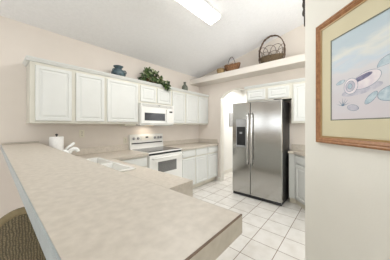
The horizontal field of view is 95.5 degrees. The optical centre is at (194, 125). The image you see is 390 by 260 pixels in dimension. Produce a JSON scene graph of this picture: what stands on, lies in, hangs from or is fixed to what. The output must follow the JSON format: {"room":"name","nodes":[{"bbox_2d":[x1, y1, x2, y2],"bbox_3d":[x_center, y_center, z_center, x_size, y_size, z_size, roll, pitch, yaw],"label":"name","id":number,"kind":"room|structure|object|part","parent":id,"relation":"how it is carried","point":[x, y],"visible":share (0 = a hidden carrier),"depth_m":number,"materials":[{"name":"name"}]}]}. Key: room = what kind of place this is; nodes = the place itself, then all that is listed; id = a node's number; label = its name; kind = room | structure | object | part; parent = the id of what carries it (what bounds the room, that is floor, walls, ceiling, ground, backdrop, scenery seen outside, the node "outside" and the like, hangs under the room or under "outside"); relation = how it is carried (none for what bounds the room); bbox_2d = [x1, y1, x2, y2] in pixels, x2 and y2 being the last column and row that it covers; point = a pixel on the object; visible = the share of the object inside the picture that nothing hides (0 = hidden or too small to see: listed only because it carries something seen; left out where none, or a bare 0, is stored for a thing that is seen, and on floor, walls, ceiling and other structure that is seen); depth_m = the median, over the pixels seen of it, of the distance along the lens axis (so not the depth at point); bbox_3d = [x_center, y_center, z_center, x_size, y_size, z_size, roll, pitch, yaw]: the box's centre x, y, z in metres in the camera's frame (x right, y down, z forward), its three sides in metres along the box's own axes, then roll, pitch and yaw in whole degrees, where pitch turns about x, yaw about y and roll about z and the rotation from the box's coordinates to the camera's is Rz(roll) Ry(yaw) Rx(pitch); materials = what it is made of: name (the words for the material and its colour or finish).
{"room":"kitchen","nodes":[
{"label":"kitchen","id":0,"kind":"room"},
{"bbox_2d":[0,16,198,217],"bbox_3d":[-2.000,-0.020,2.471,0.120,2.750,6.510,0,0,41],"label":"wall","id":1,"kind":"structure","parent":0,"point":[18,40],"depth_m":2.40,"materials":[{"name":"beige paint"}]},
{"bbox_2d":[26,61,104,123],"bbox_3d":[-1.726,-0.385,2.432,0.345,0.710,0.829,0,0,41],"label":"upper cabinet","id":2,"kind":"object","parent":1,"relation":"attached to","point":[54,94],"visible":1,"depth_m":2.25,"materials":[{"name":"paint"}]},
{"bbox_3d":[-1.729,-0.383,2.180,0.020,0.645,0.355,0,0,41],"label":"door","id":3,"kind":"part","parent":2,"relation":"part of","materials":[{"name":"white paint"}]},
{"bbox_3d":[-1.464,-0.383,2.486,0.020,0.645,0.360,0,0,41],"label":"door","id":4,"kind":"part","parent":2,"relation":"part of","materials":[{"name":"white paint"}]},
{"bbox_2d":[22,55,208,96],"bbox_3d":[-0.891,-0.763,3.382,0.358,0.046,3.429,0,0,41],"label":"trim","id":5,"kind":"structure","parent":2,"relation":"on","point":[27,59],"depth_m":2.49,"materials":[{"name":"white paint"}]},
{"bbox_2d":[79,130,83,136],"bbox_3d":[-1.721,0.120,2.692,0.010,0.114,0.070,0,0,41],"label":"wall outlet","id":6,"kind":"object","parent":1,"relation":"attached to","point":[81,132],"visible":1,"depth_m":2.69,"materials":[{"name":"beige plastic"}]},
{"bbox_2d":[68,144,128,155],"bbox_3d":[-1.634,0.391,2.782,0.020,0.100,1.255,0,0,41],"label":"backsplash","id":7,"kind":"structure","parent":1,"relation":"attached to","point":[91,150],"depth_m":2.88,"materials":[{"name":"beige laminate"}]},
{"bbox_2d":[105,76,137,123],"bbox_3d":[-1.273,-0.385,2.954,0.345,0.710,0.551,0,0,41],"label":"upper cabinet","id":8,"kind":"object","parent":1,"relation":"attached to","point":[121,96],"visible":0.8,"depth_m":2.81,"materials":[{"name":"paint"}]},
{"bbox_2d":[111,65,126,76],"bbox_3d":[-1.271,-0.861,2.937,0.228,0.242,0.247,0,0,41],"label":"vase","id":9,"kind":"object","parent":8,"relation":"on","point":[117,70],"visible":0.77,"depth_m":2.87,"materials":[{"name":"blue ceramic"}]},
{"bbox_2d":[119,124,135,125],"bbox_3d":[-1.175,-0.012,3.086,0.220,0.036,0.200,0,0,41],"label":"light","id":10,"kind":"object","parent":8,"relation":"attached to","point":[119,124],"visible":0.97,"depth_m":3.01,"materials":[{"name":"beige"}]},
{"bbox_2d":[138,83,171,105],"bbox_3d":[-0.844,-0.569,3.448,0.345,0.343,0.757,0,0,41],"label":"upper cabinet","id":11,"kind":"object","parent":1,"relation":"attached to","point":[149,94],"visible":0.79,"depth_m":3.29,"materials":[{"name":"paint"}]},
{"bbox_3d":[-0.843,-0.566,3.201,0.020,0.278,0.320,0,0,41],"label":"door","id":12,"kind":"part","parent":11,"relation":"part of","materials":[{"name":"white paint"}]},
{"bbox_2d":[138,67,170,90],"bbox_3d":[-0.812,-0.889,3.411,0.427,0.437,0.605,0,0,41],"label":"ivy","id":13,"kind":"object","parent":11,"relation":"on","point":[148,75],"visible":0.8,"depth_m":3.35,"materials":[{"name":"green plant"}]},
{"bbox_2d":[136,103,173,125],"bbox_3d":[-0.808,-0.198,3.417,0.434,0.394,0.750,0,0,41],"label":"microwave","id":14,"kind":"object","parent":11,"relation":"attached to","point":[148,114],"visible":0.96,"depth_m":3.23,"materials":[{"name":"white plastic"}]},
{"bbox_3d":[-0.736,-0.186,3.240,0.029,0.298,0.573,0,0,41],"label":"door","id":15,"kind":"part","parent":14,"relation":"part of","materials":[{"name":"white plastic"}]},
{"bbox_3d":[-0.827,-0.005,3.433,0.340,0.004,0.710,0,0,41],"label":"plate","id":16,"kind":"part","parent":14,"relation":"part of","materials":[{"name":"grey plastic"}]},
{"bbox_3d":[-0.490,-0.186,3.523,0.028,0.298,0.169,0,0,41],"label":"control panel","id":17,"kind":"part","parent":14,"relation":"part of","materials":[{"name":"white plastic"}]},
{"bbox_3d":[-0.603,-0.566,3.478,0.020,0.278,0.330,0,0,41],"label":"door","id":18,"kind":"part","parent":11,"relation":"part of","materials":[{"name":"white paint"}]},
{"bbox_2d":[172,90,184,123],"bbox_3d":[-0.466,-0.385,3.884,0.345,0.710,0.394,0,0,41],"label":"upper cabinet","id":19,"kind":"object","parent":1,"relation":"attached to","point":[178,97],"visible":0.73,"depth_m":3.78,"materials":[{"name":"paint"}]},
{"bbox_2d":[163,138,198,145],"bbox_3d":[-0.306,0.391,4.312,0.020,0.100,1.265,0,0,41],"label":"backsplash","id":20,"kind":"structure","parent":1,"relation":"attached to","point":[174,142],"depth_m":4.25,"materials":[{"name":"beige laminate"}]},
{"bbox_2d":[185,93,207,124],"bbox_3d":[-0.054,-0.385,4.357,0.345,0.710,0.859,0,0,41],"label":"upper cabinet","id":21,"kind":"object","parent":1,"relation":"attached to","point":[196,106],"visible":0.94,"depth_m":4.21,"materials":[{"name":"paint"}]},
{"bbox_2d":[182,82,187,89],"bbox_3d":[-0.237,-0.874,4.105,0.145,0.268,0.146,0,0,41],"label":"vase","id":22,"kind":"object","parent":21,"relation":"on","point":[184,87],"visible":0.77,"depth_m":4.05,"materials":[{"name":"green ceramic"}]},
{"bbox_3d":[-0.067,-0.383,4.095,0.020,0.645,0.398,0,0,41],"label":"door","id":23,"kind":"part","parent":21,"relation":"part of","materials":[{"name":"white paint"}]},
{"bbox_3d":[0.210,-0.383,4.414,0.020,0.645,0.367,0,0,41],"label":"door","id":24,"kind":"part","parent":21,"relation":"part of","materials":[{"name":"white paint"}]},
{"bbox_2d":[0,0,303,77],"bbox_3d":[0.954,-2.018,1.092,6.390,1.519,8.300,0,0,41],"label":"ceiling","id":25,"kind":"structure","parent":0,"point":[163,33],"depth_m":2.71,"materials":[{"name":"white paint"}]},
{"bbox_2d":[176,0,220,25],"bbox_3d":[-0.104,-1.591,2.209,0.211,0.112,1.240,0,0,41],"label":"ceiling light","id":26,"kind":"object","parent":25,"relation":"attached to","point":[202,9],"visible":1,"depth_m":2.40,"materials":[{"name":"white plastic"}]},
{"bbox_2d":[224,90,241,170],"bbox_3d":[1.068,0.105,5.303,0.100,2.500,1.790,0,0,41],"label":"wall","id":27,"kind":"structure","parent":0,"point":[233,97],"depth_m":5.11,"materials":[{"name":"white paint"}]},
{"bbox_2d":[224,168,232,173],"bbox_3d":[1.033,1.305,5.175,0.015,0.100,1.530,0,0,41],"label":"baseboard","id":28,"kind":"structure","parent":27,"relation":"attached to","point":[230,169],"depth_m":5.08,"materials":[{"name":"white wood"}]},
{"bbox_2d":[229,113,232,126],"bbox_3d":[1.058,-0.175,5.199,0.022,0.400,0.180,0,0,41],"label":"hallway picture","id":29,"kind":"object","parent":27,"relation":"attached to","point":[230,114],"visible":1,"depth_m":5.18,"materials":[{"name":"grey plastic"}]},
{"bbox_2d":[230,114,232,125],"bbox_3d":[1.066,-0.175,5.192,0.001,0.360,0.140,0,0,41],"label":"print","id":30,"kind":"object","parent":29,"relation":"attached to","point":[231,115],"depth_m":5.20,"materials":[{"name":"grey paper"}]},
{"bbox_2d":[242,90,246,102],"bbox_3d":[2.286,0.105,5.166,1.920,2.500,0.100,0,0,41],"label":"wall","id":31,"kind":"structure","parent":0,"point":[244,92],"depth_m":5.70,"materials":[{"name":"white paint"}]},
{"bbox_2d":[193,171,304,259],"bbox_3d":[0.954,1.385,1.092,6.390,0.060,8.300,0,0,41],"label":"floor","id":32,"kind":"structure","parent":0,"point":[270,231],"depth_m":2.40,"materials":[{"name":"beige tile"}]},
{"bbox_2d":[0,207,45,259],"bbox_3d":[-0.762,0.829,0.796,0.358,1.054,0.404,0,0,-41],"label":"woven chair","id":33,"kind":"object","parent":32,"relation":"on","point":[18,238],"visible":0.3,"depth_m":0.65,"materials":[{"name":"brown wicker"}]},
{"bbox_2d":[120,156,146,167],"bbox_3d":[-1.182,0.918,2.833,0.630,0.874,0.579,0,0,41],"label":"base cabinet","id":34,"kind":"object","parent":32,"relation":"on","point":[140,161],"visible":0.06,"depth_m":2.73,"materials":[{"name":"paint"}]},
{"bbox_2d":[98,163,192,196],"bbox_3d":[-0.801,0.918,1.670,1.494,0.874,0.666,0,0,41],"label":"base cabinet","id":35,"kind":"object","parent":32,"relation":"on","point":[188,191],"visible":0.04,"depth_m":1.40,"materials":[{"name":"beige laminate"}]},
{"bbox_2d":[68,144,192,190],"bbox_3d":[-0.843,0.410,2.095,2.115,0.139,1.255,0,0,41],"label":"countertop","id":36,"kind":"structure","parent":35,"relation":"on","point":[115,153],"depth_m":2.06,"materials":[{"name":"beige laminate"}]},
{"bbox_2d":[49,134,63,150],"bbox_3d":[-1.820,0.273,2.328,0.156,0.336,0.156,0,0,41],"label":"paper towel holder","id":37,"kind":"object","parent":36,"relation":"on","point":[57,142],"visible":0.53,"depth_m":2.27,"materials":[{"name":"paper"}]},
{"bbox_2d":[62,142,79,153],"bbox_3d":[-1.340,0.300,1.904,0.220,0.249,0.158,0,0,41],"label":"faucet","id":38,"kind":"object","parent":36,"relation":"on","point":[72,149],"visible":0.48,"depth_m":1.89,"materials":[{"name":"white metal"}]},
{"bbox_3d":[-1.320,0.290,1.902,0.141,0.124,0.045,0,0,-30],"label":"spout","id":39,"kind":"part","parent":38,"relation":"part of","materials":[{"name":"white metal"}]},
{"bbox_2d":[87,157,135,171],"bbox_3d":[-1.106,0.518,1.907,0.930,0.186,0.490,0,0,41],"label":"sink","id":40,"kind":"object","parent":36,"relation":"in","point":[108,163],"visible":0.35,"depth_m":2.01,"materials":[{"name":"white ceramic"}]},
{"bbox_2d":[89,159,109,163],"bbox_3d":[-1.259,0.523,2.073,0.409,0.176,0.369,0,0,41],"label":"basin","id":41,"kind":"object","parent":40,"relation":"in","point":[101,161],"depth_m":2.26,"materials":[{"name":"white ceramic"}]},
{"bbox_2d":[104,163,127,169],"bbox_3d":[-0.919,0.523,1.778,0.409,0.176,0.369,0,0,41],"label":"basin","id":42,"kind":"object","parent":40,"relation":"in","point":[117,166],"depth_m":1.98,"materials":[{"name":"white ceramic"}]},
{"bbox_3d":[-0.244,0.918,1.187,0.018,0.874,0.666,0,0,41],"label":"panel","id":43,"kind":"part","parent":35,"relation":"part of","materials":[{"name":"beige laminate"}]},
{"bbox_2d":[128,133,182,176],"bbox_3d":[-0.709,0.759,3.315,0.713,1.192,0.758,0,0,41],"label":"range","id":44,"kind":"object","parent":32,"relation":"on","point":[161,158],"visible":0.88,"depth_m":3.26,"materials":[{"name":"white metal"}]},
{"bbox_3d":[-0.950,0.242,3.500,0.011,0.085,0.260,0,0,41],"label":"clock panel","id":45,"kind":"part","parent":44,"relation":"part of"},
{"bbox_3d":[-0.716,0.436,3.321,0.515,0.003,0.708,0,0,41],"label":"glass","id":46,"kind":"part","parent":44,"relation":"part of","materials":[{"name":"grey glass"}]},
{"bbox_2d":[133,148,181,153],"bbox_3d":[-0.707,0.449,3.314,0.568,0.022,0.758,0,0,41],"label":"cooktop","id":47,"kind":"object","parent":44,"relation":"in","point":[147,150],"depth_m":3.23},
{"bbox_3d":[-0.500,0.793,3.134,0.039,0.600,0.746,0,0,41],"label":"oven door","id":48,"kind":"part","parent":44,"relation":"part of","materials":[{"name":"white metal"}]},
{"bbox_3d":[-0.463,0.540,3.102,0.061,0.028,0.661,0,0,41],"label":"handle","id":49,"kind":"part","parent":44,"relation":"part of","materials":[{"name":"white metal"}]},
{"bbox_2d":[181,149,194,185],"bbox_3d":[-0.354,0.918,3.788,0.630,0.874,0.406,0,0,41],"label":"base cabinet","id":50,"kind":"object","parent":32,"relation":"on","point":[188,157],"visible":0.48,"depth_m":3.59,"materials":[{"name":"paint"}]},
{"bbox_3d":[-0.122,0.568,3.589,0.020,0.125,0.367,0,0,41],"label":"drawer","id":51,"kind":"part","parent":50,"relation":"part of","materials":[{"name":"white paint"}]},
{"bbox_2d":[163,138,218,149],"bbox_3d":[-0.071,0.410,4.108,0.643,0.139,1.265,0,0,41],"label":"countertop","id":52,"kind":"structure","parent":50,"relation":"on","point":[186,144],"depth_m":4.15,"materials":[{"name":"beige laminate"}]},
{"bbox_2d":[193,147,206,187],"bbox_3d":[-0.081,0.918,4.102,0.630,0.874,0.425,0,0,41],"label":"base cabinet","id":53,"kind":"object","parent":32,"relation":"on","point":[200,153],"visible":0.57,"depth_m":3.88,"materials":[{"name":"paint"}]},
{"bbox_3d":[0.150,0.568,3.903,0.020,0.125,0.390,0,0,41],"label":"drawer","id":54,"kind":"part","parent":53,"relation":"part of","materials":[{"name":"white paint"}]},
{"bbox_3d":[0.150,0.943,3.903,0.020,0.565,0.390,0,0,41],"label":"door","id":55,"kind":"part","parent":53,"relation":"part of","materials":[{"name":"white paint"}]},
{"bbox_2d":[205,145,217,183],"bbox_3d":[0.196,0.918,4.420,0.630,0.874,0.416,0,0,41],"label":"base cabinet","id":56,"kind":"object","parent":32,"relation":"on","point":[212,154],"visible":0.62,"depth_m":4.19,"materials":[{"name":"paint"}]},
{"bbox_3d":[0.426,0.568,4.221,0.020,0.125,0.381,0,0,41],"label":"drawer","id":57,"kind":"part","parent":56,"relation":"part of","materials":[{"name":"white paint"}]},
{"bbox_3d":[0.426,0.943,4.221,0.020,0.565,0.381,0,0,41],"label":"door","id":58,"kind":"part","parent":56,"relation":"part of","materials":[{"name":"white paint"}]},
{"bbox_2d":[233,98,289,205],"bbox_3d":[1.236,0.449,3.400,0.920,1.813,0.575,0,0,41],"label":"refrigerator","id":59,"kind":"object","parent":32,"relation":"on","point":[261,129],"visible":1,"depth_m":3.18,"materials":[{"name":"silver metal"}]},
{"bbox_3d":[0.888,0.145,3.410,0.210,0.530,0.007,0,0,41],"label":"dispenser frame","id":60,"kind":"part","parent":59,"relation":"part of","materials":[{"name":"grey plastic"}]},
{"bbox_3d":[0.883,0.068,3.404,0.166,0.075,0.003,0,0,41],"label":"dispenser panel","id":61,"kind":"part","parent":59,"relation":"part of","materials":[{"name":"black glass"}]},
{"bbox_3d":[0.905,0.426,3.438,0.369,1.733,0.060,0,0,41],"label":"freezer door","id":62,"kind":"part","parent":59,"relation":"part of","materials":[{"name":"silver metal"}]},
{"bbox_3d":[0.979,0.243,3.291,0.030,0.971,0.073,0,0,41],"label":"handle","id":63,"kind":"part","parent":59,"relation":"part of","materials":[{"name":"silver metal"}]},
{"bbox_3d":[1.035,0.243,3.241,0.030,0.971,0.073,0,0,41],"label":"handle","id":64,"kind":"part","parent":59,"relation":"part of","materials":[{"name":"silver metal"}]},
{"bbox_3d":[1.255,0.426,3.135,0.545,1.733,0.060,0,0,41],"label":"fridge door","id":65,"kind":"part","parent":59,"relation":"part of","materials":[{"name":"silver metal"}]},
{"bbox_2d":[289,153,304,208],"bbox_3d":[1.961,0.918,2.669,0.530,0.874,1.280,0,0,-7],"label":"base cabinet","id":66,"kind":"object","parent":32,"relation":"on","point":[296,162],"visible":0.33,"depth_m":2.96,"materials":[{"name":"white paint"}]},
{"bbox_2d":[288,144,304,156],"bbox_3d":[1.970,0.410,2.660,0.590,0.139,1.326,0,0,-7],"label":"countertop","id":67,"kind":"structure","parent":66,"relation":"on","point":[298,149],"depth_m":3.15,"materials":[{"name":"beige laminate"}]},
{"bbox_3d":[1.722,0.568,2.776,0.020,0.125,0.430,0,0,-4],"label":"drawer","id":68,"kind":"part","parent":66,"relation":"part of","materials":[{"name":"white paint"}]},
{"bbox_3d":[1.722,0.943,2.776,0.020,0.565,0.430,0,0,-4],"label":"door","id":69,"kind":"part","parent":66,"relation":"part of","materials":[{"name":"white paint"}]},
{"bbox_2d":[199,24,304,197],"bbox_3d":[1.790,-0.450,3.412,4.370,3.610,0.120,0,0,41],"label":"wall","id":70,"kind":"structure","parent":0,"point":[294,40],"depth_m":3.75,"materials":[{"name":"beige paint"}]},
{"bbox_2d":[221,88,246,180],"bbox_3d":[0.971,0.250,4.123,0.800,2.210,0.128,0,0,41],"label":"trim","id":71,"kind":"structure","parent":70,"relation":"attached to","point":[229,91],"depth_m":4.39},
{"bbox_2d":[190,53,304,86],"bbox_3d":[1.143,-1.113,3.659,3.070,0.125,0.355,0,0,41],"label":"ledge","id":72,"kind":"object","parent":70,"relation":"attached to","point":[298,61],"visible":0.56,"depth_m":3.49,"materials":[{"name":"paint"}]},
{"bbox_2d":[217,68,224,73],"bbox_3d":[0.595,-1.248,4.065,0.208,0.144,0.164,0,0,41],"label":"basket","id":73,"kind":"object","parent":72,"relation":"on","point":[220,70],"visible":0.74,"depth_m":4.00,"materials":[{"name":"wicker"}]},
{"bbox_2d":[224,57,240,70],"bbox_3d":[0.815,-1.342,3.875,0.386,0.338,0.235,0,0,41],"label":"basket","id":74,"kind":"object","parent":72,"relation":"on","point":[232,66],"visible":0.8,"depth_m":3.78,"materials":[{"name":"wicker"}]},
{"bbox_2d":[258,35,285,63],"bbox_3d":[1.443,-1.443,3.342,0.495,0.535,0.299,0,0,41],"label":"basket","id":75,"kind":"object","parent":72,"relation":"on","point":[262,59],"visible":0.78,"depth_m":3.25,"materials":[{"name":"wicker"}]},
{"bbox_2d":[247,83,290,101],"bbox_3d":[1.443,-0.608,3.424,0.819,0.265,0.313,0,0,41],"label":"upper cabinet","id":76,"kind":"object","parent":70,"relation":"attached to","point":[283,91],"visible":0.75,"depth_m":3.27,"materials":[{"name":"paint"}]},
{"bbox_3d":[1.188,-0.602,3.451,0.350,0.197,0.020,0,0,41],"label":"door","id":77,"kind":"part","parent":76,"relation":"part of","materials":[{"name":"white paint"}]},
{"bbox_2d":[244,78,304,89],"bbox_3d":[1.631,-0.764,3.252,1.400,0.046,0.327,0,0,41],"label":"trim","id":78,"kind":"structure","parent":76,"relation":"on","point":[299,79],"depth_m":3.20,"materials":[{"name":"white paint"}]},
{"bbox_3d":[1.498,-0.602,3.182,0.360,0.197,0.020,0,0,41],"label":"door","id":79,"kind":"part","parent":76,"relation":"part of","materials":[{"name":"white paint"}]},
{"bbox_2d":[291,81,304,122],"bbox_3d":[1.958,-0.393,2.977,0.544,0.695,0.313,0,0,41],"label":"upper cabinet","id":80,"kind":"object","parent":70,"relation":"attached to","point":[297,88],"visible":0.41,"depth_m":2.97,"materials":[{"name":"paint"}]},
{"bbox_2d":[292,144,304,149],"bbox_3d":[2.010,0.391,3.123,0.540,0.100,0.020,0,0,41],"label":"backsplash","id":81,"kind":"structure","parent":70,"relation":"attached to","point":[294,146],"depth_m":3.22,"materials":[{"name":"beige laminate"}]},
{"bbox_2d":[305,0,389,259],"bbox_3d":[1.073,-0.543,-0.191,0.120,3.796,3.300,0,0,-4],"label":"wall","id":82,"kind":"structure","parent":0,"point":[347,188],"depth_m":1.14,"materials":[{"name":"beige paint"}]},
{"bbox_2d":[302,0,304,26],"bbox_3d":[0.913,-1.036,1.476,0.026,0.423,0.047,0,0,-4],"label":"wall ornament","id":83,"kind":"object","parent":82,"relation":"attached to","point":[303,3],"visible":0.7,"depth_m":1.47,"materials":[{"name":"metal"}]},
{"bbox_2d":[316,0,389,150],"bbox_3d":[0.924,-0.300,0.879,0.022,0.840,0.850,0,0,-4],"label":"framed picture","id":84,"kind":"object","parent":82,"relation":"attached to","point":[353,44],"visible":1,"depth_m":1.02,"materials":[{"name":"multicoloured paper"}]},
{"bbox_2d":[332,9,389,119],"bbox_3d":[0.931,-0.300,0.879,0.003,0.742,0.752,0,0,-4],"label":"print","id":85,"kind":"object","parent":84,"relation":"attached to","point":[360,37],"depth_m":0.98},
{"bbox_3d":[-1.069,0.812,1.385,2.710,1.085,0.110,0,0,41],"label":"wall","id":86,"kind":"structure","parent":0,"visible":0},
{"bbox_2d":[1,141,38,144],"bbox_3d":[-2.152,0.210,2.187,0.018,0.020,0.338,0,0,41],"label":"backsplash","id":87,"kind":"structure","parent":86,"relation":"attached to","point":[28,141],"depth_m":2.17,"materials":[{"name":"beige laminate"}]},
{"bbox_2d":[1,141,241,259],"bbox_3d":[-1.076,0.234,1.253,2.868,0.068,0.338,0,0,41],"label":"bar","id":88,"kind":"object","parent":86,"relation":"on","point":[77,208],"visible":1,"depth_m":0.44,"materials":[{"name":"beige laminate"}]}
]}

